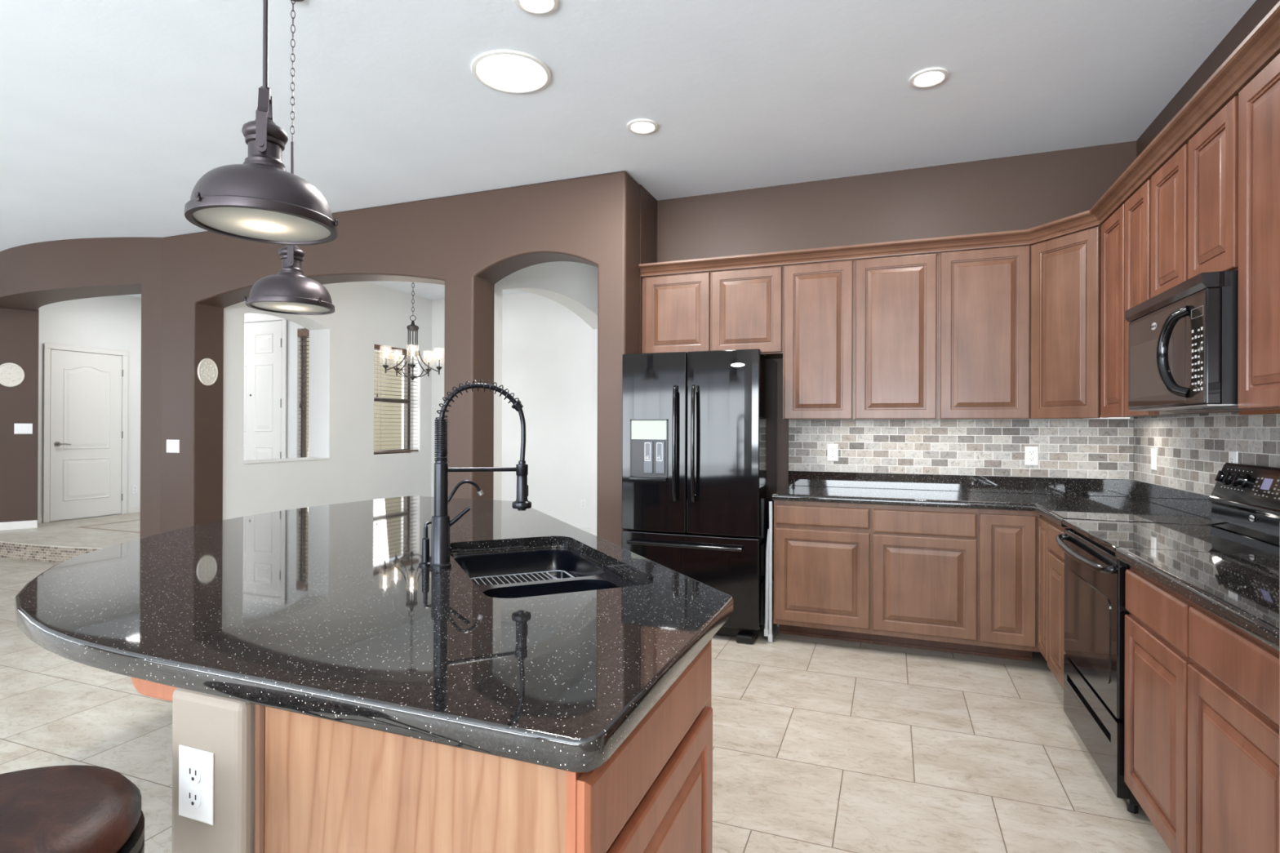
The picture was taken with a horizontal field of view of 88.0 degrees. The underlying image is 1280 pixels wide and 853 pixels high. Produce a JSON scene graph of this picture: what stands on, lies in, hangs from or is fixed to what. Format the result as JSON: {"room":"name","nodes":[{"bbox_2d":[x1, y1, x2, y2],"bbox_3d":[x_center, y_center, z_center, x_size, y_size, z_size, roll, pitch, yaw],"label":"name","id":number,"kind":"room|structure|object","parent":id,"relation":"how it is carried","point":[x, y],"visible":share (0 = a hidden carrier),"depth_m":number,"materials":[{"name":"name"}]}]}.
{"room":"kitchen","nodes":[
{"label":"kitchen","id":0,"kind":"room"},
{"bbox_2d":[0,511,140,549],"bbox_3d":[-5.503,1.146,7.394,3.378,0.012,2.156,0,0,21],"label":"floor","id":1,"kind":"structure","parent":0,"point":[66,533],"depth_m":7.04,"materials":[{"name":"tile"}]},
{"bbox_2d":[79,520,140,533],"bbox_3d":[-5.426,1.140,7.677,1.580,0.002,1.045,0,0,21],"label":"inlay","id":2,"kind":"object","parent":1,"relation":"on","point":[133,520],"visible":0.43,"depth_m":7.38,"materials":[{"name":"brown stone"}]},
{"bbox_2d":[0,236,162,537],"bbox_3d":[-6.167,-0.207,6.998,4.206,3.017,0.964,0,0,33],"label":"wall","id":3,"kind":"structure","parent":0,"point":[33,276],"depth_m":6.16,"materials":[{"name":"brown paint"}]},
{"bbox_2d":[0,362,24,386],"bbox_3d":[-6.929,-0.569,7.286,0.235,0.265,0.017,0,0,-39],"label":"wall plaque","id":4,"kind":"object","parent":3,"relation":"attached to","point":[11,375],"visible":1,"depth_m":7.29,"materials":[{"name":"white ceramic"}]},
{"bbox_2d":[0,520,37,530],"bbox_3d":[-6.896,1.092,7.318,0.354,0.085,0.011,0,0,-39],"label":"baseboard","id":5,"kind":"object","parent":3,"relation":"attached to","point":[22,524],"visible":1,"depth_m":7.33,"materials":[{"name":"white wood"}]},
{"bbox_2d":[13,423,32,434],"bbox_3d":[-6.848,0.025,7.357,0.150,0.116,0.008,0,0,-39],"label":"light switch","id":6,"kind":"object","parent":3,"relation":"attached to","point":[19,428],"visible":1,"depth_m":7.36,"materials":[{"name":"white plastic"}]},
{"bbox_2d":[37,294,141,523],"bbox_3d":[-6.911,-0.207,8.321,0.120,3.017,1.670,0,0,21],"label":"wall","id":7,"kind":"structure","parent":0,"point":[113,322],"depth_m":8.44,"materials":[{"name":"white paint"}]},
{"bbox_2d":[42,342,128,523],"bbox_3d":[-6.838,0.077,8.218,0.068,2.120,0.912,0,0,21],"label":"door","id":8,"kind":"structure","parent":7,"relation":"in","point":[85,394],"depth_m":8.19,"materials":[{"name":"white wood"}]},
{"bbox_2d":[37,505,140,523],"bbox_3d":[-6.866,1.094,8.261,0.012,0.085,1.498,0,0,21],"label":"baseboard","id":9,"kind":"structure","parent":7,"relation":"attached to","point":[133,508],"depth_m":8.72,"materials":[{"name":"white wood"}]},
{"bbox_2d":[131,484,137,493],"bbox_3d":[-6.679,0.833,8.759,0.007,0.116,0.072,0,0,21],"label":"electrical outlet","id":10,"kind":"object","parent":7,"relation":"attached to","point":[135,487],"visible":1,"depth_m":8.76,"materials":[{"name":"white plastic"}]},
{"bbox_2d":[244,312,306,457],"bbox_3d":[-5.047,-0.200,8.444,3.279,3.017,0.120,0,0,21],"label":"wall","id":11,"kind":"structure","parent":0,"point":[293,368],"depth_m":8.08,"materials":[{"name":"white paint"}]},
{"bbox_2d":[243,314,287,460],"bbox_3d":[-4.871,-0.121,8.288,1.180,2.530,0.024,0,0,21],"label":"door","id":12,"kind":"structure","parent":11,"relation":"in","point":[265,342],"depth_m":8.20,"materials":[{"name":"white wood"}]},
{"bbox_2d":[301,328,306,457],"bbox_3d":[-3.939,-0.188,8.057,0.411,1.998,0.060,0,0,21],"label":"window","id":13,"kind":"structure","parent":11,"relation":"in","point":[304,372],"depth_m":8.12,"materials":[{"name":"brown metal"}]},
{"bbox_2d":[297,328,309,457],"bbox_3d":[-3.965,-0.199,7.989,0.410,1.949,0.076,0,0,21],"label":"window blind","id":14,"kind":"object","parent":13,"relation":"attached to","point":[300,333],"visible":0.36,"depth_m":8.02,"materials":[{"name":"brown"}]},
{"bbox_2d":[222,281,431,519],"bbox_3d":[-3.449,-0.196,7.610,0.300,3.017,3.109,0,0,21],"label":"wall","id":15,"kind":"structure","parent":0,"point":[366,314],"depth_m":7.43,"materials":[{"name":"white paint"}]},
{"bbox_2d":[243,457,329,463],"bbox_3d":[-3.739,0.351,6.851,0.327,0.017,1.024,0,0,21],"label":"sill","id":16,"kind":"structure","parent":15,"relation":"attached to","point":[287,460],"depth_m":6.78,"materials":[{"name":"white paint"}]},
{"bbox_2d":[373,349,410,454],"bbox_3d":[-3.204,-0.320,8.362,0.064,1.328,0.826,0,0,21],"label":"window","id":17,"kind":"structure","parent":15,"relation":"in","point":[406,414],"depth_m":8.70,"materials":[{"name":"brown metal"}]},
{"bbox_2d":[373,344,418,453],"bbox_3d":[-3.063,-0.345,8.309,0.076,1.339,0.920,0,0,21],"label":"window blind","id":18,"kind":"object","parent":17,"relation":"attached to","point":[377,347],"visible":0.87,"depth_m":8.25,"materials":[{"name":"brown"}]},
{"bbox_2d":[160,170,639,547],"bbox_3d":[-2.164,-0.195,5.308,4.522,3.017,0.285,0,0,21],"label":"wall","id":19,"kind":"structure","parent":0,"point":[465,243],"depth_m":4.89,"materials":[{"name":"brown paint"}]},
{"bbox_2d":[166,440,179,453],"bbox_3d":[-4.169,0.176,5.908,0.165,0.116,0.008,0,0,21],"label":"light switch","id":20,"kind":"object","parent":19,"relation":"attached to","point":[172,446],"visible":1,"depth_m":5.90,"materials":[{"name":"white plastic"}]},
{"bbox_2d":[197,358,217,385],"bbox_3d":[-3.869,-0.489,5.934,0.017,0.245,0.185,0,0,21],"label":"wall plaque","id":21,"kind":"object","parent":19,"relation":"attached to","point":[207,370],"visible":1,"depth_m":5.93,"materials":[{"name":"white ceramic"}]},
{"bbox_2d":[431,292,592,528],"bbox_3d":[-0.970,-0.185,8.270,3.870,3.017,0.120,0,0,21],"label":"wall","id":22,"kind":"structure","parent":0,"point":[547,348],"depth_m":8.29,"materials":[{"name":"white paint"}]},
{"bbox_2d":[580,499,586,509],"bbox_3d":[-0.694,0.949,8.093,0.072,0.116,0.007,0,0,21],"label":"electrical outlet","id":23,"kind":"object","parent":22,"relation":"attached to","point":[583,502],"visible":1,"depth_m":8.09,"materials":[{"name":"white plastic"}]},
{"bbox_2d":[577,527,592,533],"bbox_3d":[-1.563,1.276,8.070,2.868,0.090,0.662,0,0,21],"label":"baseboard","id":24,"kind":"structure","parent":22,"relation":"attached to","point":[585,529],"depth_m":8.06,"materials":[{"name":"white wood"}]},
{"bbox_2d":[493,261,597,536],"bbox_3d":[-0.725,-0.188,6.514,0.210,3.017,2.988,0,0,21],"label":"wall","id":25,"kind":"structure","parent":0,"point":[573,286],"depth_m":6.17,"materials":[{"name":"white paint"}]},
{"bbox_2d":[0,557,1171,852],"bbox_3d":[-3.629,1.333,3.134,13.400,0.060,12.500,0,0,21],"label":"floor","id":26,"kind":"structure","parent":0,"point":[820,745],"depth_m":2.73,"materials":[{"name":"tile"}]},
{"bbox_2d":[0,542,97,563],"bbox_3d":[-5.501,1.228,7.400,3.378,0.152,2.144,0,0,21],"label":"step","id":27,"kind":"structure","parent":26,"relation":"on","point":[13,551],"depth_m":6.38,"materials":[{"name":"tile"}]},
{"bbox_2d":[0,764,144,852],"bbox_3d":[-0.898,0.915,0.882,0.450,0.790,0.450,0,0,14],"label":"bar stool","id":28,"kind":"object","parent":26,"relation":"on","point":[72,808],"visible":1,"depth_m":0.92,"materials":[{"name":"brown leather"}]},
{"bbox_2d":[130,638,712,852],"bbox_3d":[-0.697,0.876,2.058,1.180,0.871,2.687,0,0,-24],"label":"kitchen island","id":29,"kind":"object","parent":26,"relation":"on","point":[285,781],"visible":0.39,"depth_m":1.03,"materials":[{"name":"orange wood"}]},
{"bbox_2d":[178,745,213,825],"bbox_3d":[-0.730,0.588,1.085,0.079,0.116,0.007,0,0,21],"label":"electrical outlet","id":30,"kind":"object","parent":29,"relation":"attached to","point":[196,766],"visible":1,"depth_m":1.08,"materials":[{"name":"white plastic"}]},
{"bbox_2d":[185,788,200,808],"bbox_3d":[-0.731,0.608,1.083,0.034,0.029,0.001,0,0,21],"label":"receptacle","id":31,"kind":"object","parent":30,"relation":"attached to","point":[193,796],"depth_m":1.08,"materials":[{"name":"white plastic"}]},
{"bbox_2d":[185,764,200,783],"bbox_3d":[-0.730,0.568,1.083,0.034,0.029,0.001,0,0,21],"label":"receptacle","id":32,"kind":"object","parent":30,"relation":"attached to","point":[193,771],"depth_m":1.08,"materials":[{"name":"white plastic"}]},
{"bbox_2d":[14,496,733,772],"bbox_3d":[-0.736,0.419,2.346,2.345,0.042,2.360,0,0,21],"label":"island countertop","id":33,"kind":"structure","parent":29,"relation":"on","point":[331,612],"depth_m":1.33,"materials":[{"name":"black stone"}]},
{"bbox_2d":[418,520,431,566],"bbox_3d":[-0.605,0.335,1.907,0.058,0.127,0.036,0,0,-35],"label":"soap dispenser","id":34,"kind":"object","parent":33,"relation":"on","point":[425,562],"visible":0.85,"depth_m":1.89,"materials":[{"name":"grey metal"}]},
{"bbox_2d":[429,480,483,559],"bbox_3d":[-0.560,0.281,2.023,0.164,0.234,0.044,0,0,-24],"label":"water tap","id":35,"kind":"object","parent":33,"relation":"on","point":[480,492],"visible":0.48,"depth_m":2.03,"materials":[{"name":"grey metal"}]},
{"bbox_2d":[429,379,531,569],"bbox_3d":[-0.458,0.132,1.923,0.291,0.534,0.062,0,0,-24],"label":"faucet","id":36,"kind":"object","parent":33,"relation":"on","point":[442,522],"visible":1,"depth_m":1.87,"materials":[{"name":"grey metal"}]},
{"bbox_2d":[450,547,638,598],"bbox_3d":[-0.309,0.542,1.978,0.487,0.199,0.860,0,0,-24],"label":"sink","id":37,"kind":"object","parent":33,"relation":"in","point":[588,575],"visible":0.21,"depth_m":2.27,"materials":[{"name":"black stone"}]},
{"bbox_2d":[470,570,573,585],"bbox_3d":[-0.348,0.571,2.122,0.347,0.119,0.419,0,0,-24],"label":"rack","id":38,"kind":"object","parent":37,"relation":"in","point":[562,571],"visible":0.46,"depth_m":2.28,"materials":[{"name":"silver metal"}]},
{"bbox_2d":[622,348,777,644],"bbox_3d":[0.405,0.426,4.433,0.896,1.790,0.740,0,0,21],"label":"refrigerator","id":39,"kind":"object","parent":26,"relation":"on","point":[699,428],"visible":0.96,"depth_m":4.12,"materials":[{"name":"black metal"}]},
{"bbox_2d":[764,501,778,642],"bbox_3d":[0.848,0.892,4.226,0.052,0.861,0.352,0,0,21],"label":"step ladder","id":40,"kind":"object","parent":26,"relation":"on","point":[769,586],"visible":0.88,"depth_m":4.07,"materials":[{"name":"white metal"}]},
{"bbox_2d":[773,500,871,643],"bbox_3d":[1.185,0.887,4.229,0.563,0.873,0.624,0,0,21],"label":"base cabinet","id":41,"kind":"object","parent":26,"relation":"on","point":[822,550],"visible":0.96,"depth_m":3.94,"materials":[{"name":"brown wood"}]},
{"bbox_2d":[871,504,977,654],"bbox_3d":[1.709,0.888,4.030,0.555,0.873,0.624,0,0,21],"label":"base cabinet","id":42,"kind":"object","parent":26,"relation":"on","point":[924,560],"visible":0.98,"depth_m":3.74,"materials":[{"name":"brown wood"}]},
{"bbox_2d":[973,508,1051,662],"bbox_3d":[2.347,0.890,3.670,0.892,0.873,0.846,0,0,21],"label":"base cabinet","id":43,"kind":"object","parent":26,"relation":"on","point":[1013,548],"visible":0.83,"depth_m":3.59,"materials":[{"name":"brown wood"}]},
{"bbox_2d":[772,471,1233,532],"bbox_3d":[1.754,0.379,3.676,2.023,0.142,1.257,0,0,21],"label":"countertop","id":44,"kind":"structure","parent":43,"relation":"on","point":[1056,500],"depth_m":3.91,"materials":[{"name":"black stone"}]},
{"bbox_2d":[1047,520,1069,689],"bbox_3d":[2.260,0.888,3.031,0.616,0.873,0.407,0,0,21],"label":"base cabinet","id":45,"kind":"object","parent":26,"relation":"on","point":[1055,558],"visible":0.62,"depth_m":3.16,"materials":[{"name":"brown wood"}]},
{"bbox_2d":[1124,566,1194,852],"bbox_3d":[1.828,0.884,1.888,0.616,0.873,0.504,0,0,21],"label":"base cabinet","id":46,"kind":"object","parent":26,"relation":"on","point":[1157,659],"visible":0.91,"depth_m":1.95,"materials":[{"name":"red wood"}]},
{"bbox_2d":[1055,462,1279,813],"bbox_3d":[2.014,0.735,2.499,0.673,1.176,0.753,0,0,21],"label":"range","id":47,"kind":"object","parent":26,"relation":"on","point":[1245,498],"visible":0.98,"depth_m":2.47,"materials":[{"name":"black metal"}]},
{"bbox_2d":[1062,519,1279,556],"bbox_3d":[1.998,0.423,2.507,0.536,0.022,0.748,0,0,21],"label":"cooktop","id":48,"kind":"object","parent":47,"relation":"in","point":[1107,535],"depth_m":2.46,"materials":[{"name":"black glass"}]},
{"bbox_2d":[1252,477,1279,499],"bbox_3d":[2.247,0.220,2.360,0.023,0.066,0.229,0,0,21],"label":"print","id":49,"kind":"object","parent":47,"relation":"attached to","point":[1263,488],"depth_m":2.38,"materials":[{"name":"grey plastic"}]},
{"bbox_2d":[1186,603,1279,852],"bbox_3d":[1.641,0.883,1.396,0.616,0.873,0.546,0,0,21],"label":"base cabinet","id":50,"kind":"object","parent":26,"relation":"on","point":[1233,677],"visible":0.98,"depth_m":1.53,"materials":[{"name":"red wood"}]},
{"bbox_2d":[1115,547,1279,651],"bbox_3d":[1.723,0.375,1.639,0.638,0.142,1.060,0,0,21],"label":"countertop","id":51,"kind":"structure","parent":50,"relation":"on","point":[1242,590],"depth_m":1.76,"materials":[{"name":"black stone"}]},
{"bbox_2d":[0,0,1256,300],"bbox_3d":[-3.618,-1.754,3.140,13.400,0.080,12.500,0,0,21],"label":"ceiling","id":52,"kind":"structure","parent":0,"point":[113,113],"depth_m":3.35,"materials":[{"name":"paint"}]},
{"bbox_2d":[184,0,338,245],"bbox_3d":[-0.873,-1.085,1.543,0.310,1.241,0.314,0,0,10],"label":"pendant light","id":53,"kind":"object","parent":52,"relation":"hanging from","point":[257,200],"visible":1,"depth_m":1.49,"materials":[{"name":"grey metal"}]},
{"bbox_2d":[192,207,330,241],"bbox_3d":[-0.875,-0.468,1.544,0.280,0.004,0.280,0,0,-21],"label":"diffuser","id":54,"kind":"object","parent":53,"relation":"attached to","point":[248,224],"depth_m":1.53,"materials":[{"name":"white glass"}]},
{"bbox_2d":[244,0,334,315],"bbox_3d":[-1.369,-1.085,2.605,0.310,1.241,0.314,0,0,43],"label":"pendant light","id":55,"kind":"object","parent":52,"relation":"hanging from","point":[289,291],"visible":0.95,"depth_m":2.55,"materials":[{"name":"grey metal"}]},
{"bbox_2d":[250,302,330,313],"bbox_3d":[-1.370,-0.468,2.605,0.280,0.004,0.280,0,0,-22],"label":"diffuser","id":56,"kind":"object","parent":55,"relation":"attached to","point":[273,307],"depth_m":2.59,"materials":[{"name":"white glass"}]},
{"bbox_2d":[382,284,441,380],"bbox_3d":[-2.310,-1.085,6.738,0.620,1.231,0.595,0,0,-19],"label":"chandelier","id":57,"kind":"object","parent":52,"relation":"hanging from","point":[412,327],"visible":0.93,"depth_m":6.76,"materials":[{"name":"grey metal"}]},
{"bbox_2d":[471,49,551,93],"bbox_3d":[-0.617,-1.696,3.182,0.380,0.012,0.380,0,0,21],"label":"recessed light","id":58,"kind":"object","parent":52,"relation":"attached to","point":[508,71],"visible":1,"depth_m":3.16,"materials":[{"name":"white plastic"}]},
{"bbox_2d":[514,0,558,14],"bbox_3d":[-0.413,-1.696,2.638,0.178,0.012,0.178,0,0,21],"label":"recessed light","id":59,"kind":"object","parent":52,"relation":"in","point":[531,6],"visible":1,"depth_m":2.67,"materials":[{"name":"white plastic"}]},
{"bbox_2d":[520,0,552,10],"bbox_3d":[-0.413,-1.696,2.638,0.130,0.002,0.130,0,0,21],"label":"diffuser","id":60,"kind":"object","parent":59,"relation":"attached to","point":[525,5],"depth_m":2.66,"materials":[{"name":"white"}]},
{"bbox_2d":[626,118,657,133],"bbox_3d":[0.015,-1.693,3.743,0.178,0.012,0.178,0,0,21],"label":"recessed light","id":61,"kind":"object","parent":52,"relation":"in","point":[640,126],"visible":1,"depth_m":3.73,"materials":[{"name":"white plastic"}]},
{"bbox_2d":[631,122,653,132],"bbox_3d":[0.015,-1.692,3.743,0.130,0.002,0.130,0,0,21],"label":"diffuser","id":62,"kind":"object","parent":61,"relation":"attached to","point":[635,126],"depth_m":3.74,"materials":[{"name":"white"}]},
{"bbox_2d":[909,66,949,88],"bbox_3d":[1.401,-1.689,3.212,0.178,0.012,0.178,0,0,21],"label":"recessed light","id":63,"kind":"object","parent":52,"relation":"in","point":[930,77],"visible":1,"depth_m":3.20,"materials":[{"name":"white plastic"}]},
{"bbox_2d":[914,71,943,85],"bbox_3d":[1.401,-1.688,3.212,0.130,0.002,0.130,0,0,21],"label":"diffuser","id":64,"kind":"object","parent":63,"relation":"attached to","point":[921,78],"depth_m":3.21,"materials":[{"name":"white"}]},
{"bbox_2d":[639,184,657,353],"bbox_3d":[-0.011,-0.188,4.833,0.157,3.017,0.349,0,0,21],"label":"wall","id":65,"kind":"structure","parent":0,"point":[648,203],"depth_m":4.76,"materials":[{"name":"brown paint"}]},
{"bbox_2d":[657,140,1136,614],"bbox_3d":[1.482,-0.183,4.519,3.372,3.017,0.120,0,0,21],"label":"wall","id":66,"kind":"structure","parent":0,"point":[1025,191],"depth_m":4.40,"materials":[{"name":"brown paint"}]},
{"bbox_2d":[641,265,783,359],"bbox_3d":[0.528,-0.773,4.633,0.981,0.590,0.344,0,0,21],"label":"upper cabinet","id":67,"kind":"object","parent":66,"relation":"attached to","point":[742,308],"visible":0.91,"depth_m":4.46,"materials":[{"name":"brown wood"}]},
{"bbox_2d":[782,253,938,419],"bbox_3d":[1.418,-0.556,4.295,0.923,1.020,0.344,0,0,21],"label":"upper cabinet","id":68,"kind":"object","parent":66,"relation":"attached to","point":[860,336],"visible":1,"depth_m":4.13,"materials":[{"name":"brown wood"}]},
{"bbox_2d":[788,417,1133,479],"bbox_3d":[1.973,0.125,4.261,2.002,0.369,0.012,0,0,21],"label":"backsplash","id":69,"kind":"structure","parent":66,"relation":"attached to","point":[1103,448],"depth_m":4.21,"materials":[{"name":"tile"}]},
{"bbox_2d":[826,444,838,461],"bbox_3d":[1.309,0.177,4.501,0.072,0.116,0.007,0,0,21],"label":"electrical outlet","id":70,"kind":"object","parent":69,"relation":"attached to","point":[832,449],"visible":1,"depth_m":4.50,"materials":[{"name":"white plastic"}]},
{"bbox_2d":[830,453,835,457],"bbox_3d":[1.308,0.197,4.499,0.034,0.029,0.001,0,0,21],"label":"receptacle","id":71,"kind":"object","parent":70,"relation":"attached to","point":[832,455],"depth_m":4.50,"materials":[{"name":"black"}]},
{"bbox_2d":[1024,446,1038,465],"bbox_3d":[2.413,0.182,4.083,0.072,0.116,0.007,0,0,21],"label":"electrical outlet","id":72,"kind":"object","parent":69,"relation":"attached to","point":[1031,453],"visible":1,"depth_m":4.08,"materials":[{"name":"white plastic"}]},
{"bbox_2d":[1028,457,1035,461],"bbox_3d":[2.413,0.202,4.081,0.034,0.029,0.001,0,0,21],"label":"receptacle","id":73,"kind":"object","parent":72,"relation":"attached to","point":[1030,459],"depth_m":4.08,"materials":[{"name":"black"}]},
{"bbox_2d":[1028,450,1035,455],"bbox_3d":[2.413,0.162,4.081,0.034,0.029,0.001,0,0,21],"label":"receptacle","id":74,"kind":"object","parent":72,"relation":"attached to","point":[1030,452],"depth_m":4.08,"materials":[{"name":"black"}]},
{"bbox_2d":[937,244,1031,418],"bbox_3d":[2.077,-0.554,4.046,0.485,1.020,0.344,0,0,21],"label":"upper cabinet","id":75,"kind":"object","parent":66,"relation":"attached to","point":[984,295],"visible":0.98,"depth_m":3.88,"materials":[{"name":"brown wood"}]},
{"bbox_2d":[1136,0,1279,157],"bbox_3d":[2.417,-0.184,2.395,0.120,3.017,3.190,0,0,21],"label":"wall","id":76,"kind":"structure","parent":0,"point":[1259,9],"depth_m":3.02,"materials":[{"name":"brown paint"}]},
{"bbox_2d":[1030,225,1172,418],"bbox_3d":[2.532,-0.553,3.718,0.601,1.020,0.634,0,0,21],"label":"upper cabinet","id":77,"kind":"object","parent":76,"relation":"attached to","point":[1065,304],"visible":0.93,"depth_m":3.60,"materials":[{"name":"brown wood"}]},
{"bbox_2d":[638,0,1279,276],"bbox_3d":[0.779,-1.090,2.913,2.670,0.075,2.734,0,0,21],"label":"crown molding","id":78,"kind":"structure","parent":77,"relation":"attached to","point":[1261,46],"depth_m":3.30,"materials":[{"name":"brown wood"}]},
{"bbox_2d":[1101,179,1239,417],"bbox_3d":[2.417,-0.554,3.045,0.340,1.020,0.699,0,0,21],"label":"upper cabinet","id":79,"kind":"object","parent":76,"relation":"attached to","point":[1126,235],"visible":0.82,"depth_m":3.09,"materials":[{"name":"red wood"}]},
{"bbox_2d":[1151,95,1238,297],"bbox_3d":[2.161,-0.779,2.367,0.340,0.575,0.751,0,0,21],"label":"upper cabinet","id":80,"kind":"object","parent":76,"relation":"attached to","point":[1194,194],"visible":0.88,"depth_m":2.35,"materials":[{"name":"red wood"}]},
{"bbox_2d":[1124,270,1243,411],"bbox_3d":[2.092,-0.277,2.392,0.484,0.427,0.741,0,0,21],"label":"microwave","id":81,"kind":"object","parent":80,"relation":"attached to","point":[1183,340],"visible":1,"depth_m":2.23,"materials":[{"name":"black metal"}]},
{"bbox_2d":[1124,271,1230,322],"bbox_3d":[1.955,-0.465,2.444,0.072,0.048,0.741,0,0,21],"label":"vent","id":82,"kind":"object","parent":81,"relation":"attached to","point":[1208,282],"depth_m":2.27,"materials":[{"name":"black metal"}]},
{"bbox_2d":[1191,326,1202,391],"bbox_3d":[1.817,-0.218,2.160,0.001,0.204,0.082,0,0,21],"label":"print","id":83,"kind":"object","parent":81,"relation":"attached to","point":[1197,331],"depth_m":2.16,"materials":[{"name":"grey"}]},
{"bbox_2d":[1133,412,1279,495],"bbox_3d":[2.371,0.192,2.465,0.012,0.505,3.063,0,0,21],"label":"backsplash","id":84,"kind":"structure","parent":76,"relation":"attached to","point":[1192,449],"depth_m":3.07,"materials":[{"name":"tile"}]},
{"bbox_2d":[1151,448,1156,470],"bbox_3d":[2.787,0.178,3.596,0.008,0.116,0.072,0,0,21],"label":"light switch","id":85,"kind":"object","parent":84,"relation":"attached to","point":[1153,451],"visible":1,"depth_m":3.58,"materials":[{"name":"white plastic"}]},
{"bbox_2d":[1228,450,1238,462],"bbox_3d":[2.473,0.160,2.763,0.007,0.116,0.072,0,0,21],"label":"electrical outlet","id":86,"kind":"object","parent":84,"relation":"attached to","point":[1233,455],"visible":0.42,"depth_m":2.75,"materials":[{"name":"white plastic"}]},
{"bbox_2d":[1230,456,1234,462],"bbox_3d":[2.470,0.140,2.764,0.001,0.029,0.034,0,0,21],"label":"receptacle","id":87,"kind":"object","parent":86,"relation":"attached to","point":[1232,458],"depth_m":2.76,"materials":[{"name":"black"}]},
{"bbox_2d":[1237,53,1279,410],"bbox_3d":[1.853,-0.560,1.556,0.340,1.019,0.979,0,0,21],"label":"upper cabinet","id":88,"kind":"object","parent":76,"relation":"attached to","point":[1259,101],"visible":0.98,"depth_m":1.94,"materials":[{"name":"red wood"}]},
{"bbox_2d":[1239,408,1279,414],"bbox_3d":[2.292,-0.056,2.314,0.028,0.016,0.739,0,0,21],"label":"rail","id":89,"kind":"object","parent":88,"relation":"attached to","point":[1276,411],"visible":1,"depth_m":2.52,"materials":[{"name":"brown wood"}]},
{"bbox_2d":[1279,617,1279,852],"bbox_3d":[1.504,0.748,1.092,0.660,1.140,0.112,0,0,21],"label":"wall","id":90,"kind":"structure","parent":0,"point":[1279,617],"depth_m":1.26,"materials":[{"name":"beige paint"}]},
{"label":"outside","id":91,"kind":"structure","parent":0,"visible":0},
{"bbox_3d":[-1.719,1.362,11.285,11.200,0.050,4.100,0,0,21],"label":"ground","id":92,"kind":"structure","parent":91,"visible":0},
{"bbox_2d":[306,336,401,457],"bbox_3d":[-4.768,-0.134,11.482,0.150,2.900,4.900,0,0,21],"label":"wall","id":93,"kind":"structure","parent":92,"relation":"on","point":[380,440],"depth_m":11.87,"materials":[{"name":"beige paint"}]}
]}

